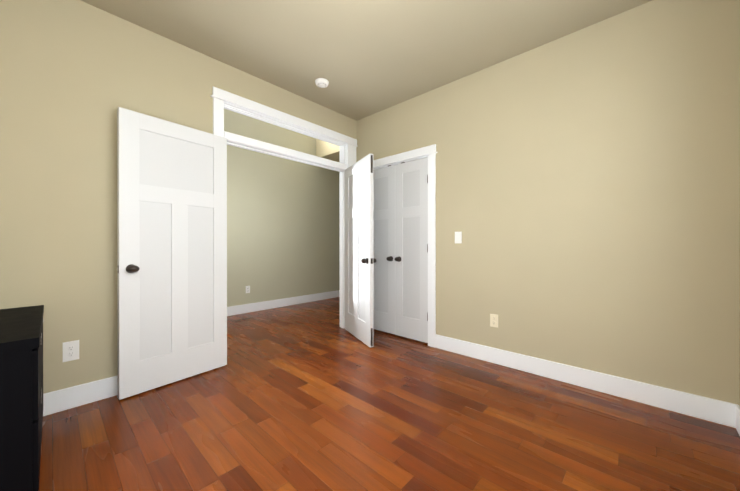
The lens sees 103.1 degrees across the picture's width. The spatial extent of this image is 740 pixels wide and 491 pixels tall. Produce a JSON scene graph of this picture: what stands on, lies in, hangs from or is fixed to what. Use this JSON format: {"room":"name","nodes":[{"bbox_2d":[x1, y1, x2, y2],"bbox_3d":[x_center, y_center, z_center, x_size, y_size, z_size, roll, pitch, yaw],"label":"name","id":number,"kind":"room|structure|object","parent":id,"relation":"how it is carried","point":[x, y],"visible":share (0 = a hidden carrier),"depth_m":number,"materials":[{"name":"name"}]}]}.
{"room":"empty bedroom","nodes":[
{"label":"empty bedroom","id":0,"kind":"room"},
{"bbox_2d":[0,0,356,393],"bbox_3d":[-0.378,-0.771,3.794,0.120,3.700,6.860,0,0,43],"label":"wall","id":1,"kind":"structure","parent":0,"point":[75,75],"depth_m":1.98,"materials":[{"name":"beige paint"}]},
{"bbox_2d":[63,340,78,361],"bbox_3d":[-1.991,0.703,1.956,0.010,0.128,0.078,0,0,43],"label":"outlet","id":2,"kind":"object","parent":1,"relation":"attached to","point":[70,350],"visible":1,"depth_m":1.95,"materials":[{"name":"white plastic"}]},
{"bbox_2d":[43,375,117,415],"bbox_3d":[-1.911,1.013,2.039,0.015,0.140,1.537,0,0,43],"label":"baseboard","id":3,"kind":"structure","parent":1,"relation":"attached to","point":[75,396],"depth_m":1.98,"materials":[{"name":"white wood"}]},
{"bbox_2d":[117,107,226,399],"bbox_3d":[-1.525,0.055,2.346,0.170,2.030,0.767,0,0,37],"label":"door","id":4,"kind":"structure","parent":1,"relation":"in","point":[172,248],"depth_m":2.28,"materials":[{"name":"white wood"}]},
{"bbox_2d":[210,86,357,327],"bbox_3d":[-0.836,-0.164,3.293,0.173,2.487,1.807,0,0,43],"label":"door frame","id":5,"kind":"structure","parent":1,"relation":"attached to","point":[223,100],"depth_m":3.21,"materials":[{"name":"white wood"}]},
{"bbox_2d":[345,154,376,346],"bbox_3d":[-0.145,0.053,3.423,0.170,2.030,0.763,0,0,-25],"label":"door","id":6,"kind":"structure","parent":1,"relation":"in","point":[360,260],"depth_m":3.32,"materials":[{"name":"white wood"}]},
{"bbox_2d":[224,109,339,306],"bbox_3d":[-1.736,-0.774,5.049,0.120,3.700,6.860,0,0,43],"label":"wall","id":7,"kind":"structure","parent":0,"point":[283,227],"depth_m":5.10,"materials":[{"name":"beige paint"}]},
{"bbox_2d":[227,290,339,315],"bbox_3d":[-1.687,1.006,5.008,0.015,0.140,6.860,0,0,43],"label":"baseboard","id":8,"kind":"structure","parent":7,"relation":"attached to","point":[250,307],"depth_m":5.11,"materials":[{"name":"white wood"}]},
{"bbox_2d":[81,0,651,120],"bbox_3d":[-0.133,-1.709,1.537,3.540,0.100,3.680,0,0,43],"label":"ceiling","id":9,"kind":"structure","parent":0,"point":[365,58],"depth_m":2.32,"materials":[{"name":"paint"}]},
{"bbox_2d":[315,78,328,87],"bbox_3d":[-0.487,-1.642,2.981,0.136,0.042,0.136,0,0,43],"label":"smoke detector","id":10,"kind":"object","parent":9,"relation":"attached to","point":[321,82],"visible":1,"depth_m":2.95,"materials":[{"name":"white plastic"}]},
{"bbox_2d":[39,297,739,490],"bbox_3d":[0.206,1.105,3.258,5.570,0.050,6.860,0,0,43],"label":"floor","id":11,"kind":"structure","parent":0,"point":[311,396],"depth_m":1.72,"materials":[{"name":"brown wood"}]},
{"bbox_2d":[0,305,43,490],"bbox_3d":[-1.847,0.726,1.297,0.936,0.717,0.534,0,0,43],"label":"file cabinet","id":12,"kind":"object","parent":11,"relation":"on","point":[21,375],"visible":1,"depth_m":1.15,"materials":[{"name":"black"}]},
{"bbox_2d":[233,317,253,321],"bbox_3d":[-1.833,1.075,4.271,0.100,0.004,0.300,0,0,43],"label":"floor vent","id":13,"kind":"object","parent":11,"relation":"in","point":[238,320],"visible":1,"depth_m":4.26,"materials":[{"name":"brown metal"}]},
{"bbox_2d":[357,0,739,404],"bbox_3d":[1.119,-0.316,2.806,3.420,2.793,0.120,0,0,43],"label":"wall","id":14,"kind":"structure","parent":0,"point":[588,192],"depth_m":2.17,"materials":[{"name":"beige paint"}]},
{"bbox_2d":[373,165,394,333],"bbox_3d":[0.143,0.051,3.655,0.450,2.017,0.163,0,0,43],"label":"closet door","id":15,"kind":"structure","parent":14,"relation":"in","point":[384,249],"depth_m":3.61,"materials":[{"name":"white wood"}]},
{"bbox_2d":[373,144,436,347],"bbox_3d":[0.327,0.004,3.519,1.136,2.150,0.150,0,0,43],"label":"trim","id":16,"kind":"structure","parent":14,"relation":"attached to","point":[429,152],"depth_m":3.14,"materials":[{"name":"white wood"}]},
{"bbox_2d":[389,162,427,320],"bbox_3d":[0.303,-0.076,3.493,0.920,1.780,0.047,0,0,43],"label":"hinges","id":17,"kind":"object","parent":14,"relation":"attached to","point":[427,244],"depth_m":3.17,"materials":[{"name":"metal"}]},
{"bbox_2d":[394,157,427,342],"bbox_3d":[0.476,0.051,3.347,0.450,2.017,0.163,0,0,43],"label":"closet door","id":18,"kind":"structure","parent":14,"relation":"in","point":[411,252],"depth_m":3.33,"materials":[{"name":"white wood"}]},
{"bbox_2d":[455,232,461,242],"bbox_3d":[0.881,-0.079,2.937,0.072,0.117,0.012,0,0,43],"label":"light switch","id":19,"kind":"object","parent":14,"relation":"attached to","point":[458,237],"visible":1,"depth_m":2.93,"materials":[{"name":"white plastic"}]},
{"bbox_2d":[490,314,497,327],"bbox_3d":[1.141,0.691,2.700,0.072,0.117,0.010,0,0,43],"label":"outlet","id":20,"kind":"object","parent":14,"relation":"attached to","point":[493,320],"visible":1,"depth_m":2.70,"materials":[{"name":"beige plastic"}]},
{"bbox_2d":[435,334,730,426],"bbox_3d":[1.427,1.012,2.432,1.997,0.140,0.015,0,0,43],"label":"baseboard","id":21,"kind":"structure","parent":14,"relation":"attached to","point":[711,409],"depth_m":2.16,"materials":[{"name":"white wood"}]},
{"bbox_2d":[739,218,739,405],"bbox_3d":[1.075,-0.310,0.423,0.150,2.793,3.680,0,0,43],"label":"wall","id":22,"kind":"structure","parent":0,"point":[739,311],"depth_m":1.73,"materials":[{"name":"beige paint"}]},
{"bbox_2d":[731,403,739,435],"bbox_3d":[1.042,1.016,0.511,0.015,0.140,3.360,0,0,43],"label":"baseboard","id":23,"kind":"structure","parent":22,"relation":"attached to","point":[735,408],"depth_m":1.74,"materials":[{"name":"white wood"}]},
{"bbox_3d":[-1.057,-2.673,4.417,1.970,0.100,7.100,0,0,43],"label":"ceiling","id":24,"kind":"structure","parent":0,"visible":0},
{"bbox_2d":[316,139,338,161],"bbox_3d":[0.428,-2.156,6.028,1.726,0.940,2.480,0,0,43],"label":"beam","id":25,"kind":"structure","parent":24,"relation":"attached to","point":[327,150],"depth_m":5.55,"materials":[{"name":"paint"}]}
]}

